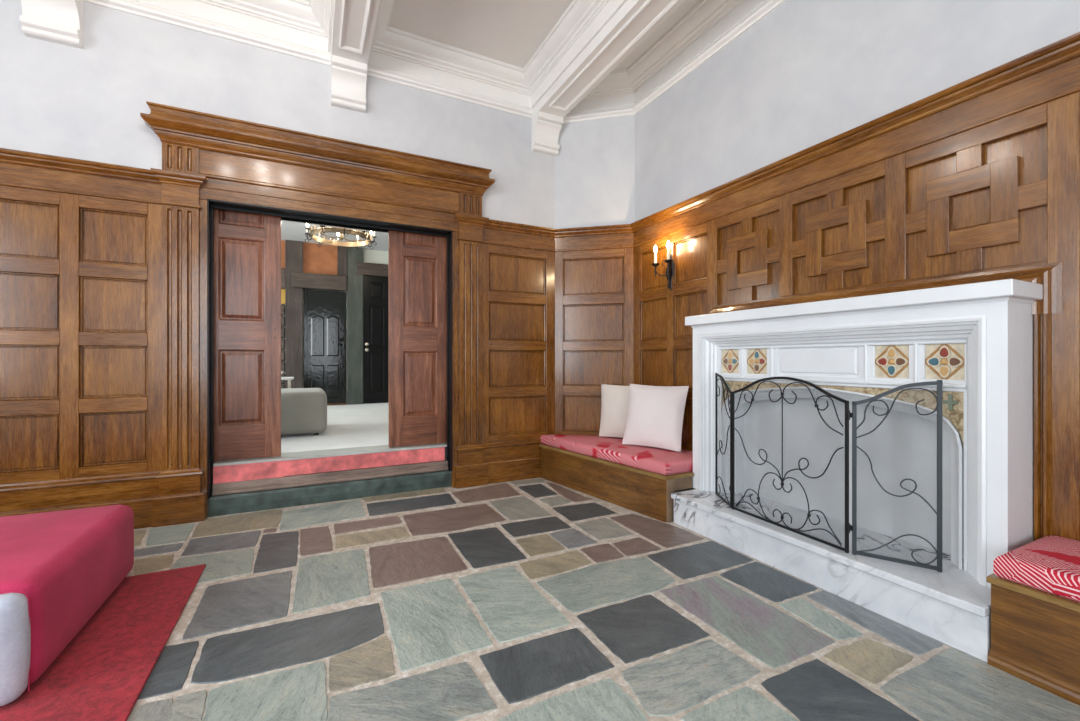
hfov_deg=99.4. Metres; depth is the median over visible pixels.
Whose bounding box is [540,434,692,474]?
seat cushion
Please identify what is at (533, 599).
floor
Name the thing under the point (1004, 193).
panelling
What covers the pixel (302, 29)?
crown molding
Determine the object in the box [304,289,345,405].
door
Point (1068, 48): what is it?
crown molding
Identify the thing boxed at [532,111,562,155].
corbel
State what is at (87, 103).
wall
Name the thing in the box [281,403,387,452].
floor
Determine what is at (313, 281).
timber beam
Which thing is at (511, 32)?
ceiling
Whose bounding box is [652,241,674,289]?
wall sconce
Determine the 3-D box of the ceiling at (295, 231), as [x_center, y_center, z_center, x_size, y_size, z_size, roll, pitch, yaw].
[-3.124,-2.150,6.248,8.600,0.100,4.810,0,0,-27]
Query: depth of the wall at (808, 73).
3.03 m
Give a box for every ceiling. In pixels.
[281,221,387,250]
[307,0,699,70]
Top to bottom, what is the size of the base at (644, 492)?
0.338 m
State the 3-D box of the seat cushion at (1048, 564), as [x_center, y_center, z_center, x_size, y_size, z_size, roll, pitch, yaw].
[2.470,0.806,1.025,0.525,0.093,2.005,0,0,-27]
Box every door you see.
[214,209,280,461]
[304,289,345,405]
[363,275,387,402]
[388,230,446,446]
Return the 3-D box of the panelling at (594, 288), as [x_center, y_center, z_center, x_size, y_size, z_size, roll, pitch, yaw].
[0.558,-0.235,4.760,0.817,2.130,0.032,0,0,13]
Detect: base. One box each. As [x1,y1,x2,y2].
[539,444,693,521]
[986,573,1079,704]
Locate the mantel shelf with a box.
[685,279,1042,325]
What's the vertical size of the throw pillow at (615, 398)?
0.527 m
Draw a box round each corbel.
[20,0,82,48]
[331,55,366,112]
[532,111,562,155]
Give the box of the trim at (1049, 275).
[710,262,1061,540]
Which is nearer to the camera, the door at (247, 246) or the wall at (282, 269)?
the door at (247, 246)
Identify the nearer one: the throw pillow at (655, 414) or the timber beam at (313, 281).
the throw pillow at (655, 414)
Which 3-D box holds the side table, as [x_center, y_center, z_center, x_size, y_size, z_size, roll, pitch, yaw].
[-3.421,0.512,5.836,0.500,0.595,0.400,0,0,-27]
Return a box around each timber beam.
[285,240,302,387]
[292,272,345,290]
[338,246,347,276]
[347,247,362,404]
[357,262,387,276]
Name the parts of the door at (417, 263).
rail, rail, rail, panel, panel, panel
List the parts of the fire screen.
frame, frame, frame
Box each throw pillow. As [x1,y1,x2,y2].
[599,384,651,437]
[622,384,688,451]
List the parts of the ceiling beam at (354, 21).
soffit moulding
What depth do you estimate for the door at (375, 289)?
8.66 m
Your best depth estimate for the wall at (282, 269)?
7.96 m
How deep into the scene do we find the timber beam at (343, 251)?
8.38 m
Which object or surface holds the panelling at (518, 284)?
attached to the wall at (87, 103)
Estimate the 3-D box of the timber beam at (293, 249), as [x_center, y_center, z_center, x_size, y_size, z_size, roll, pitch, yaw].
[-4.322,-0.645,8.058,0.275,2.910,0.100,0,0,-27]
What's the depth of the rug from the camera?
1.84 m
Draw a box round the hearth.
[671,489,990,662]
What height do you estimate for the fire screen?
0.889 m
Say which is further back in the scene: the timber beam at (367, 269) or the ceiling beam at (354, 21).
the timber beam at (367, 269)
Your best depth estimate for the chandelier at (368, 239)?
6.31 m
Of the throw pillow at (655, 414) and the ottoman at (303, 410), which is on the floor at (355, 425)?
the ottoman at (303, 410)
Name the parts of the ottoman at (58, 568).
panel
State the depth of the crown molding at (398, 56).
4.20 m
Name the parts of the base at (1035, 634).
seat, skirting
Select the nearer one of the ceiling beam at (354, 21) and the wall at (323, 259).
the ceiling beam at (354, 21)
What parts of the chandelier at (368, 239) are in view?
stem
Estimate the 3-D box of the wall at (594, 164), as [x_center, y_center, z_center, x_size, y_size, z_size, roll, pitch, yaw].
[0.573,-0.900,4.824,0.840,4.400,0.100,0,0,13]
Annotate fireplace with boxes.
[685,279,1042,586]
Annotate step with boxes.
[208,443,450,516]
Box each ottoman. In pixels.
[0,505,133,705]
[281,388,326,434]
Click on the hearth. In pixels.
(949, 606)
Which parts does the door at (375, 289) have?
panel, panel, panel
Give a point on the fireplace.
(976, 339)
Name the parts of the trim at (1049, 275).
cap moulding, column moulding, cap moulding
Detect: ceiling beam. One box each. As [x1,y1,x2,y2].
[331,0,379,65]
[531,0,684,118]
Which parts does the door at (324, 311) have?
panel, panel, panel, panel, sill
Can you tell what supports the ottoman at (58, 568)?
on the rug
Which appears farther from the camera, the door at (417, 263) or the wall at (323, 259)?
the wall at (323, 259)
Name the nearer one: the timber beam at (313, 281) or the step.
the step
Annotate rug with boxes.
[0,564,205,720]
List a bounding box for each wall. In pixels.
[0,0,553,499]
[281,240,387,403]
[281,268,284,388]
[554,115,634,228]
[635,0,1079,492]
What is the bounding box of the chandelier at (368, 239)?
[305,224,376,250]
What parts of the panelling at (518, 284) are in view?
panel, panel, panel, panel, rail, rail, rail, rail, rail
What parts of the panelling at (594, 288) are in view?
rail, rail, panel, rail, rail, rail, panel, panel, panel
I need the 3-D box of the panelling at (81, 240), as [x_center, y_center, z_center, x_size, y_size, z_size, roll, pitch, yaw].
[-4.209,-0.086,2.642,3.213,2.573,0.090,0,0,-27]
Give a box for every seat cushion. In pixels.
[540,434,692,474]
[993,536,1079,602]
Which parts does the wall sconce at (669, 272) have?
arm, arm, plate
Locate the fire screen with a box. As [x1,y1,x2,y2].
[715,373,942,571]
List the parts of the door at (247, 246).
rail, rail, rail, panel, panel, panel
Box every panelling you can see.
[0,148,161,528]
[482,228,554,483]
[555,233,633,435]
[633,56,1079,540]
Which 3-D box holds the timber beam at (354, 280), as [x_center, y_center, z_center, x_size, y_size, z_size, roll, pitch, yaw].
[-3.427,-0.645,8.494,0.268,2.910,0.120,0,0,-27]
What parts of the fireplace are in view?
blank panel, arch moulding, tile frame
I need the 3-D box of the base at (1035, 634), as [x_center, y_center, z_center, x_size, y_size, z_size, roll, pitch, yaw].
[2.459,1.027,1.024,0.535,0.346,2.032,0,0,-27]
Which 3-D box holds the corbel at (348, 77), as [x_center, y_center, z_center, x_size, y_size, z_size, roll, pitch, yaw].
[-1.622,-2.342,3.893,0.272,0.335,0.165,0,0,-27]
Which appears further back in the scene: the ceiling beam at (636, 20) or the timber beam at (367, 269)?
the timber beam at (367, 269)
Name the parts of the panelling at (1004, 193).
rail, rail, rail, panel, panel, panel, rail, panel, rail, panel, rail, rail, rail, panel, panel, rail, panel, rail, panel, rail, rail, panel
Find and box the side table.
[281,377,293,387]
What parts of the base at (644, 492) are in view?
skirting, seat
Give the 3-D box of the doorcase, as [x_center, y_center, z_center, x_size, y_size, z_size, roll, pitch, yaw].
[-1.700,-0.323,3.974,2.663,3.045,0.346,0,0,-27]
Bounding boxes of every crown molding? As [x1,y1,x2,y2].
[83,0,333,65]
[367,0,627,117]
[483,32,1079,251]
[563,0,785,122]
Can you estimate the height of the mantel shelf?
0.069 m
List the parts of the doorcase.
jamb casing, cornice, head casing, jamb casing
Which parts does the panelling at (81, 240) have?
rail, rail, rail, rail, rail, panel, panel, panel, panel, cornice, rail, rail, rail, rail, rail, panel, panel, panel, panel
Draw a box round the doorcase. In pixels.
[140,101,494,526]
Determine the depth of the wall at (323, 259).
8.28 m
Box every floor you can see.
[126,477,1079,720]
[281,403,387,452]
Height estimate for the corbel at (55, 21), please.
0.335 m
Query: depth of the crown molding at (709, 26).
4.09 m
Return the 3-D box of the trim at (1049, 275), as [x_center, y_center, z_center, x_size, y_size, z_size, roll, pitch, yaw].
[1.820,0.212,2.848,0.066,1.285,1.933,0,0,-27]

